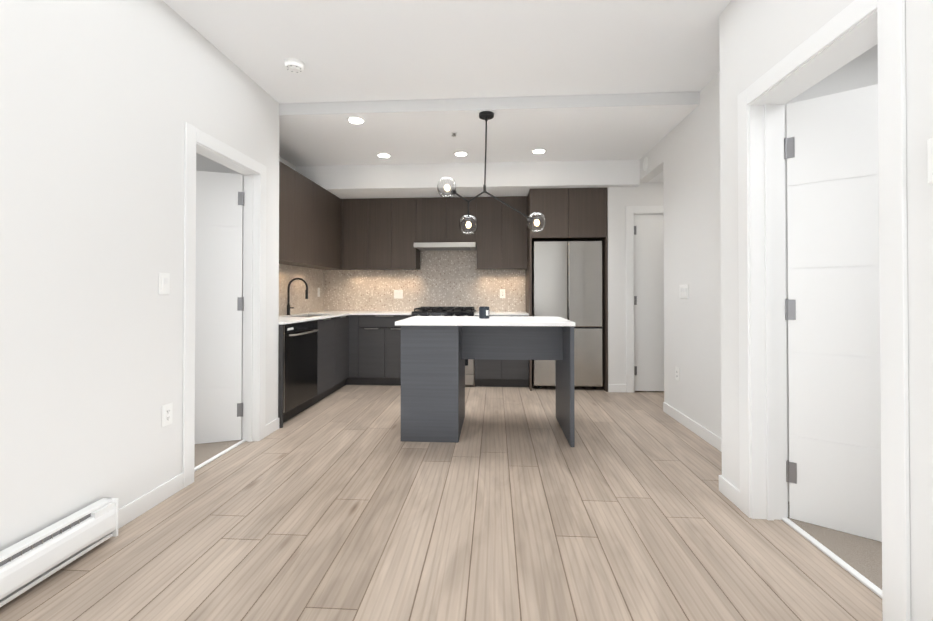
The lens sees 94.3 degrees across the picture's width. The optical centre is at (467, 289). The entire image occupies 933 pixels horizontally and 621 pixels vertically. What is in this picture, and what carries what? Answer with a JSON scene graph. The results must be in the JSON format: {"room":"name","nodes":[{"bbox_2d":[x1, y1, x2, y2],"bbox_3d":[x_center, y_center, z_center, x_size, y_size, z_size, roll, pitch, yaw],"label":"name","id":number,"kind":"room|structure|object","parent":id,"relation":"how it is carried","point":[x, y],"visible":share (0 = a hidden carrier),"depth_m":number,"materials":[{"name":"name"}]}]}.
{"room":"kitchen","nodes":[
{"label":"kitchen","id":0,"kind":"room"},
{"bbox_2d":[0,0,278,550],"bbox_3d":[-1.783,-0.224,1.267,0.110,2.720,4.730,0,-1,4],"label":"wall","id":1,"kind":"structure","parent":0,"point":[102,102],"depth_m":1.97,"materials":[{"name":"white paint"}]},
{"bbox_2d":[0,498,118,606],"bbox_3d":[-1.690,1.030,1.060,0.074,0.172,1.850,0,-1,4],"label":"baseboard heater","id":2,"kind":"object","parent":1,"relation":"attached to","point":[28,563],"visible":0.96,"depth_m":1.71,"materials":[{"name":"white metal"}]},
{"bbox_2d":[118,473,183,528],"bbox_3d":[-1.757,1.086,0.696,0.012,0.090,3.615,0,-1,4],"label":"baseboard","id":3,"kind":"structure","parent":1,"relation":"attached to","point":[136,508],"depth_m":2.25,"materials":[{"name":"white wood"}]},
{"bbox_2d":[159,272,169,293],"bbox_3d":[-1.653,-0.033,2.364,0.010,0.118,0.075,0,-1,4],"label":"light switch","id":4,"kind":"object","parent":1,"relation":"attached to","point":[164,283],"visible":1,"depth_m":2.36,"materials":[{"name":"white plastic"}]},
{"bbox_2d":[162,402,172,426],"bbox_3d":[-1.652,0.688,2.384,0.008,0.118,0.075,0,-1,4],"label":"outlet","id":5,"kind":"object","parent":1,"relation":"attached to","point":[167,410],"visible":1,"depth_m":2.38,"materials":[{"name":"white plastic"}]},
{"bbox_2d":[195,171,243,443],"bbox_3d":[-2.053,0.129,3.213,0.712,2.025,0.155,0,-1,-18],"label":"door","id":6,"kind":"structure","parent":1,"relation":"in","point":[219,303],"depth_m":3.25,"materials":[{"name":"white wood"}]},
{"bbox_2d":[182,122,265,487],"bbox_3d":[-1.676,0.090,2.956,0.140,2.123,0.886,0,-1,4],"label":"door frame","id":7,"kind":"structure","parent":1,"relation":"attached to","point":[204,144],"depth_m":3.29,"materials":[{"name":"white wood"}]},
{"bbox_2d":[194,439,242,467],"bbox_3d":[-3.280,1.131,1.290,2.878,0.010,4.610,0,-1,4],"label":"floor","id":8,"kind":"structure","parent":0,"point":[204,452],"depth_m":3.09,"materials":[{"name":"beige carpet"}]},
{"bbox_2d":[279,156,313,315],"bbox_3d":[-2.127,-0.192,4.786,0.180,2.720,2.250,0,-1,4],"label":"wall","id":9,"kind":"structure","parent":0,"point":[281,159],"depth_m":4.89,"materials":[{"name":"white paint"}]},
{"bbox_2d":[279,161,298,260],"bbox_3d":[-1.899,-0.733,4.079,0.355,0.896,0.430,0,-1,4],"label":"upper cabinet","id":10,"kind":"object","parent":9,"relation":"attached to","point":[288,177],"depth_m":4.13,"materials":[{"name":"brown wood"}]},
{"bbox_2d":[279,173,314,264],"bbox_3d":[-1.872,-0.729,4.509,0.355,0.896,0.430,0,-1,4],"label":"upper cabinet","id":11,"kind":"object","parent":9,"relation":"attached to","point":[305,207],"depth_m":4.53,"materials":[{"name":"brown wood"}]},
{"bbox_2d":[279,264,326,315],"bbox_3d":[-2.030,0.002,4.786,0.008,0.560,2.250,0,-1,4],"label":"backsplash","id":12,"kind":"structure","parent":9,"relation":"attached to","point":[315,279],"depth_m":5.24,"materials":[{"name":"tile"}]},
{"bbox_2d":[292,183,330,268],"bbox_3d":[-1.845,-0.726,4.938,0.355,0.896,0.431,0,-1,4],"label":"upper cabinet","id":13,"kind":"object","parent":9,"relation":"attached to","point":[321,228],"depth_m":4.94,"materials":[{"name":"brown wood"}]},
{"bbox_2d":[327,193,342,268],"bbox_3d":[-1.806,-0.722,5.374,0.377,0.896,0.444,0,-1,4],"label":"upper cabinet","id":14,"kind":"object","parent":9,"relation":"attached to","point":[335,218],"depth_m":5.38,"materials":[{"name":"brown wood"}]},
{"bbox_2d":[0,383,882,620],"bbox_3d":[-0.399,1.176,2.304,8.740,0.060,7.240,0,-1,4],"label":"floor","id":15,"kind":"structure","parent":0,"point":[345,503],"depth_m":2.01,"materials":[{"name":"brown wood"}]},
{"bbox_2d":[283,320,317,422],"bbox_3d":[-1.768,0.731,4.007,0.614,0.861,0.693,0,-1,4],"label":"dishwasher","id":16,"kind":"object","parent":15,"relation":"on","point":[300,369],"visible":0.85,"depth_m":3.94,"materials":[{"name":"black metal"}]},
{"bbox_2d":[278,331,349,406],"bbox_3d":[-1.751,0.838,4.828,0.556,0.661,0.940,0,-1,4],"label":"base cabinet","id":17,"kind":"object","parent":15,"relation":"on","point":[333,347],"depth_m":4.66,"materials":[{"name":"grey wood"}]},
{"bbox_2d":[317,315,349,330],"bbox_3d":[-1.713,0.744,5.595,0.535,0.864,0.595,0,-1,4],"label":"base cabinet","id":18,"kind":"object","parent":15,"relation":"on","point":[341,323],"depth_m":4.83,"materials":[{"name":"black wood"}]},
{"bbox_2d":[350,315,411,384],"bbox_3d":[-1.053,0.744,5.554,0.784,0.864,0.595,0,-1,4],"label":"base cabinet","id":19,"kind":"object","parent":15,"relation":"on","point":[358,349],"depth_m":5.26,"materials":[{"name":"grey wood"}]},
{"bbox_2d":[279,311,359,324],"bbox_3d":[-1.733,0.389,4.763,0.600,0.213,2.251,0,-1,4],"label":"countertop","id":20,"kind":"structure","parent":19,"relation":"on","point":[294,318],"depth_m":4.72,"materials":[{"name":"white stone"}]},
{"bbox_2d":[287,278,307,314],"bbox_3d":[-1.885,0.075,4.788,0.247,0.414,0.054,0,-1,4],"label":"faucet","id":21,"kind":"object","parent":20,"relation":"on","point":[288,298],"visible":1,"depth_m":4.78,"materials":[{"name":"black metal"}]},
{"bbox_2d":[353,311,411,314],"bbox_3d":[-1.023,0.300,5.543,0.720,0.020,0.608,0,-1,4],"label":"countertop","id":22,"kind":"structure","parent":19,"relation":"on","point":[361,312],"depth_m":5.26,"materials":[{"name":"white stone"}]},
{"bbox_2d":[412,307,475,384],"bbox_3d":[-0.281,0.689,5.476,0.752,0.930,0.633,0,-1,4],"label":"gas range","id":23,"kind":"object","parent":15,"relation":"on","point":[455,311],"visible":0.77,"depth_m":5.22,"materials":[{"name":"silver metal"}]},
{"bbox_2d":[395,324,574,446],"bbox_3d":[0.160,0.715,3.600,1.298,0.884,0.782,0,-1,4],"label":"kitchen island","id":24,"kind":"object","parent":15,"relation":"on","point":[436,351],"depth_m":3.29,"materials":[{"name":"wood"}]},
{"bbox_2d":[395,316,574,323],"bbox_3d":[0.147,0.258,3.605,1.336,0.030,0.802,0,-1,4],"label":"island countertop","id":25,"kind":"structure","parent":24,"relation":"on","point":[415,319],"depth_m":3.38,"materials":[{"name":"white stone"}]},
{"bbox_2d":[479,306,488,318],"bbox_3d":[0.142,0.193,3.669,0.088,0.099,0.088,0,-1,4],"label":"candle","id":26,"kind":"object","parent":25,"relation":"on","point":[483,312],"visible":1,"depth_m":3.63,"materials":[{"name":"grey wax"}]},
{"bbox_2d":[475,315,528,386],"bbox_3d":[0.426,0.743,5.454,0.646,0.863,0.607,0,-1,4],"label":"base cabinet","id":27,"kind":"object","parent":15,"relation":"on","point":[501,373],"visible":0.31,"depth_m":5.17,"materials":[{"name":"wood"}]},
{"bbox_2d":[474,312,528,314],"bbox_3d":[0.425,0.300,5.451,0.646,0.020,0.608,0,-1,4],"label":"countertop","id":28,"kind":"structure","parent":27,"relation":"on","point":[477,313],"depth_m":5.20,"materials":[{"name":"white stone"}]},
{"bbox_2d":[194,440,881,597],"bbox_3d":[-0.080,1.140,2.374,3.700,0.012,0.708,0,-1,20],"label":"threshold","id":29,"kind":"object","parent":15,"relation":"on","point":[870,585],"depth_m":1.89,"materials":[{"name":"white"}]},
{"bbox_2d":[526,188,607,391],"bbox_3d":[1.189,0.002,5.354,0.885,2.343,0.725,0,-1,4],"label":"tall cabinet","id":30,"kind":"object","parent":15,"relation":"on","point":[574,213],"visible":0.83,"depth_m":5.00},
{"bbox_2d":[532,240,602,388],"bbox_3d":[1.191,0.301,5.363,0.806,1.745,0.650,0,-1,4],"label":"fridge","id":31,"kind":"object","parent":15,"relation":"on","point":[567,280],"visible":0.81,"depth_m":5.04,"materials":[{"name":"grey metal"}]},
{"bbox_2d":[163,0,730,103],"bbox_3d":[-0.399,-1.614,2.330,8.740,0.080,7.240,0,-1,4],"label":"ceiling","id":32,"kind":"structure","parent":0,"point":[361,50],"depth_m":2.79,"materials":[{"name":"white paint"}]},
{"bbox_2d":[284,58,304,72],"bbox_3d":[-1.199,-1.545,2.997,0.136,0.046,0.136,0,-1,4],"label":"smoke detector","id":33,"kind":"object","parent":32,"relation":"attached to","point":[293,65],"visible":1,"depth_m":2.96,"materials":[{"name":"white plastic"}]},
{"bbox_2d":[296,160,639,198],"bbox_3d":[-0.021,-1.359,5.385,3.950,0.374,0.850,0,-1,4],"label":"ceiling","id":34,"kind":"structure","parent":0,"point":[504,179],"depth_m":4.98,"materials":[{"name":"white paint"}]},
{"bbox_2d":[279,92,699,165],"bbox_3d":[-0.092,-1.506,4.252,3.950,0.099,1.423,0,-1,4],"label":"ceiling","id":35,"kind":"structure","parent":0,"point":[635,126],"depth_m":3.92,"materials":[{"name":"white paint"}]},
{"bbox_2d":[346,116,365,123],"bbox_3d":[-0.960,-1.457,3.732,0.163,0.009,0.163,0,-1,-2],"label":"recessed light","id":36,"kind":"object","parent":35,"relation":"in","point":[355,120],"depth_m":3.72,"materials":[{"name":"white"}]},
{"bbox_2d":[376,153,390,157],"bbox_3d":[-0.904,-1.449,4.678,0.163,0.009,0.163,0,-1,-2],"label":"recessed light","id":37,"kind":"object","parent":35,"relation":"in","point":[382,155],"depth_m":4.66,"materials":[{"name":"white"}]},
{"bbox_2d":[437,177,477,233],"bbox_3d":[-0.081,-0.696,3.610,0.342,0.466,0.159,0,-1,-11],"label":"pendant light","id":38,"kind":"object","parent":35,"relation":"hanging from","point":[468,223],"depth_m":3.56,"materials":[{"name":"black"}]},
{"bbox_2d":[453,151,468,156],"bbox_3d":[-0.069,-1.449,4.625,0.163,0.009,0.163,0,-1,-2],"label":"recessed light","id":39,"kind":"object","parent":35,"relation":"in","point":[458,153],"depth_m":4.61,"materials":[{"name":"white"}]},
{"bbox_2d":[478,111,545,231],"bbox_3d":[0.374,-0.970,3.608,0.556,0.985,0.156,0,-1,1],"label":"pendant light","id":40,"kind":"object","parent":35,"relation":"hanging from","point":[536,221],"depth_m":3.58,"materials":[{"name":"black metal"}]},
{"bbox_2d":[531,148,546,153],"bbox_3d":[0.748,-1.450,4.540,0.163,0.009,0.163,0,-1,-2],"label":"recessed light","id":41,"kind":"object","parent":35,"relation":"in","point":[539,150],"depth_m":4.53,"materials":[{"name":"white"}]},
{"bbox_2d":[476,269,525,311],"bbox_3d":[-0.180,-0.182,5.870,3.930,2.720,0.120,0,-1,4],"label":"wall","id":42,"kind":"structure","parent":0,"point":[525,269],"depth_m":5.75,"materials":[{"name":"white paint"}]},
{"bbox_2d":[343,198,366,269],"bbox_3d":[-1.451,-0.718,5.722,0.372,0.896,0.334,0,-1,4],"label":"upper cabinet","id":43,"kind":"object","parent":42,"relation":"attached to","point":[354,210],"depth_m":5.55,"materials":[{"name":"brown wood"}]},
{"bbox_2d":[367,198,390,268],"bbox_3d":[-1.110,-0.719,5.701,0.312,0.896,0.334,0,-1,4],"label":"upper cabinet","id":44,"kind":"object","parent":42,"relation":"attached to","point":[378,209],"depth_m":5.53,"materials":[{"name":"brown wood"}]},
{"bbox_2d":[391,198,419,268],"bbox_3d":[-0.799,-0.719,5.681,0.310,0.896,0.334,0,-1,4],"label":"upper cabinet","id":45,"kind":"object","parent":42,"relation":"attached to","point":[404,255],"depth_m":5.52,"materials":[{"name":"brown wood"}]},
{"bbox_2d":[327,250,524,311],"bbox_3d":[-0.598,-0.140,5.830,2.737,0.864,0.008,0,-1,4],"label":"backsplash","id":46,"kind":"structure","parent":42,"relation":"attached to","point":[448,279],"depth_m":5.82,"materials":[{"name":"tile"}]},
{"bbox_2d":[394,290,402,298],"bbox_3d":[-0.932,0.063,5.839,0.121,0.118,0.010,0,-1,4],"label":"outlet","id":47,"kind":"object","parent":46,"relation":"attached to","point":[398,294],"visible":1,"depth_m":5.84,"materials":[{"name":"white plastic"}]},
{"bbox_2d":[500,289,504,297],"bbox_3d":[0.466,0.054,5.752,0.075,0.118,0.008,0,-1,4],"label":"outlet","id":48,"kind":"object","parent":46,"relation":"attached to","point":[502,293],"visible":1,"depth_m":5.75,"materials":[{"name":"white plastic"}]},
{"bbox_2d":[415,197,446,242],"bbox_3d":[-0.452,-0.871,5.661,0.388,0.591,0.334,0,-1,4],"label":"upper cabinet","id":49,"kind":"object","parent":42,"relation":"attached to","point":[430,213],"depth_m":5.49,"materials":[{"name":"brown wood"}]},
{"bbox_2d":[414,242,476,250],"bbox_3d":[-0.265,-0.545,5.547,0.762,0.060,0.518,0,-1,4],"label":"range hood","id":50,"kind":"object","parent":49,"relation":"attached to","point":[445,246],"visible":0.88,"depth_m":5.31,"materials":[{"name":"silver metal"}]},
{"bbox_2d":[447,197,474,241],"bbox_3d":[-0.065,-0.872,5.636,0.388,0.591,0.334,0,-1,4],"label":"upper cabinet","id":51,"kind":"object","parent":42,"relation":"attached to","point":[457,207],"depth_m":5.47,"materials":[{"name":"brown wood"}]},
{"bbox_2d":[475,197,502,268],"bbox_3d":[0.286,-0.719,5.613,0.314,0.896,0.334,0,-1,4],"label":"upper cabinet","id":52,"kind":"object","parent":42,"relation":"attached to","point":[488,210],"depth_m":5.45,"materials":[{"name":"brown wood"}]},
{"bbox_2d":[503,196,526,268],"bbox_3d":[0.600,-0.720,5.593,0.316,0.896,0.334,0,-1,4],"label":"upper cabinet","id":53,"kind":"object","parent":42,"relation":"attached to","point":[514,223],"depth_m":5.43,"materials":[{"name":"brown wood"}]},
{"bbox_2d":[607,182,663,391],"bbox_3d":[2.578,-0.190,4.954,1.930,2.720,0.120,0,-1,4],"label":"wall","id":54,"kind":"structure","parent":0,"point":[619,199],"depth_m":4.95,"materials":[{"name":"white paint"}]},
{"bbox_2d":[626,206,663,392],"bbox_3d":[2.264,0.108,4.972,0.906,2.123,0.150,0,-1,4],"label":"door frame","id":55,"kind":"structure","parent":54,"relation":"attached to","point":[631,211],"depth_m":4.92,"materials":[{"name":"white wood"}]},
{"bbox_2d":[634,214,663,390],"bbox_3d":[2.260,0.145,4.959,0.728,2.025,0.155,0,-1,4],"label":"closet door","id":56,"kind":"structure","parent":54,"relation":"in","point":[648,302],"depth_m":4.95,"materials":[{"name":"white wood"}]},
{"bbox_2d":[647,171,662,182],"bbox_3d":[2.709,-1.389,4.501,1.370,0.329,0.790,0,-1,4],"label":"ceiling","id":57,"kind":"structure","parent":0,"point":[658,178],"depth_m":4.78,"materials":[{"name":"white paint"}]},
{"bbox_2d":[640,76,715,434],"bbox_3d":[1.893,-0.202,3.630,0.150,2.720,2.610,0,-1,4],"label":"wall","id":58,"kind":"structure","parent":0,"point":[693,155],"depth_m":3.56,"materials":[{"name":"white paint"}]},
{"bbox_2d":[643,157,647,170],"bbox_3d":[1.902,-1.343,4.637,0.018,0.144,0.144,0,-1,4],"label":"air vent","id":59,"kind":"object","parent":58,"relation":"in","point":[645,164],"visible":0.98,"depth_m":4.61,"materials":[{"name":"white plastic"}]},
{"bbox_2d":[675,367,679,380],"bbox_3d":[1.856,0.744,3.830,0.008,0.118,0.075,0,-1,4],"label":"electrical outlet","id":60,"kind":"object","parent":58,"relation":"attached to","point":[677,373],"visible":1,"depth_m":3.82,"materials":[{"name":"white plastic"}]},
{"bbox_2d":[680,285,688,298],"bbox_3d":[1.847,0.018,3.699,0.010,0.118,0.167,0,-1,4],"label":"light switch","id":61,"kind":"object","parent":58,"relation":"attached to","point":[683,291],"visible":1,"depth_m":3.68,"materials":[{"name":"white plastic"}]},
{"bbox_2d":[663,402,721,451],"bbox_3d":[1.821,1.109,3.287,0.012,0.090,1.700,0,-1,4],"label":"baseboard","id":62,"kind":"structure","parent":58,"relation":"attached to","point":[699,430],"depth_m":3.49,"materials":[{"name":"white wood"}]},
{"bbox_2d":[716,0,932,620],"bbox_3d":[1.415,-0.230,0.584,0.180,2.720,3.770,0,-1,4],"label":"wall","id":63,"kind":"structure","parent":0,"point":[755,35],"depth_m":1.85,"materials":[{"name":"white paint"}]},
{"bbox_2d":[719,475,739,494],"bbox_3d":[1.588,1.102,2.457,0.312,0.090,0.014,0,-1,4],"label":"baseboard","id":64,"kind":"structure","parent":63,"relation":"attached to","point":[725,487],"depth_m":2.39,"materials":[{"name":"white wood"}]},
{"bbox_2d":[738,0,910,620],"bbox_3d":[1.482,0.059,1.800,0.190,2.163,0.916,0,-1,4],"label":"door frame","id":65,"kind":"structure","parent":63,"relation":"attached to","point":[854,29],"depth_m":1.90,"materials":[{"name":"white wood"}]},
{"bbox_2d":[784,84,881,541],"bbox_3d":[1.894,0.100,1.941,0.758,2.060,0.155,0,-1,39],"label":"door","id":66,"kind":"structure","parent":63,"relation":"in","point":[832,317],"depth_m":2.04,"materials":[{"name":"white wood"}]},
{"bbox_2d":[927,138,932,183],"bbox_3d":[1.343,-0.373,1.206,0.040,0.130,0.110,0,-1,4],"label":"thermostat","id":67,"kind":"object","parent":63,"relation":"attached to","point":[929,160],"visible":0.98,"depth_m":1.25,"materials":[{"name":"white plastic"}]},
{"bbox_2d":[787,501,881,589],"bbox_3d":[2.610,1.124,0.436,2.258,0.010,3.650,0,-1,4],"label":"floor","id":68,"kind":"structure","parent":0,"point":[861,555],"depth_m":1.89,"materials":[{"name":"beige carpet"}]}
]}

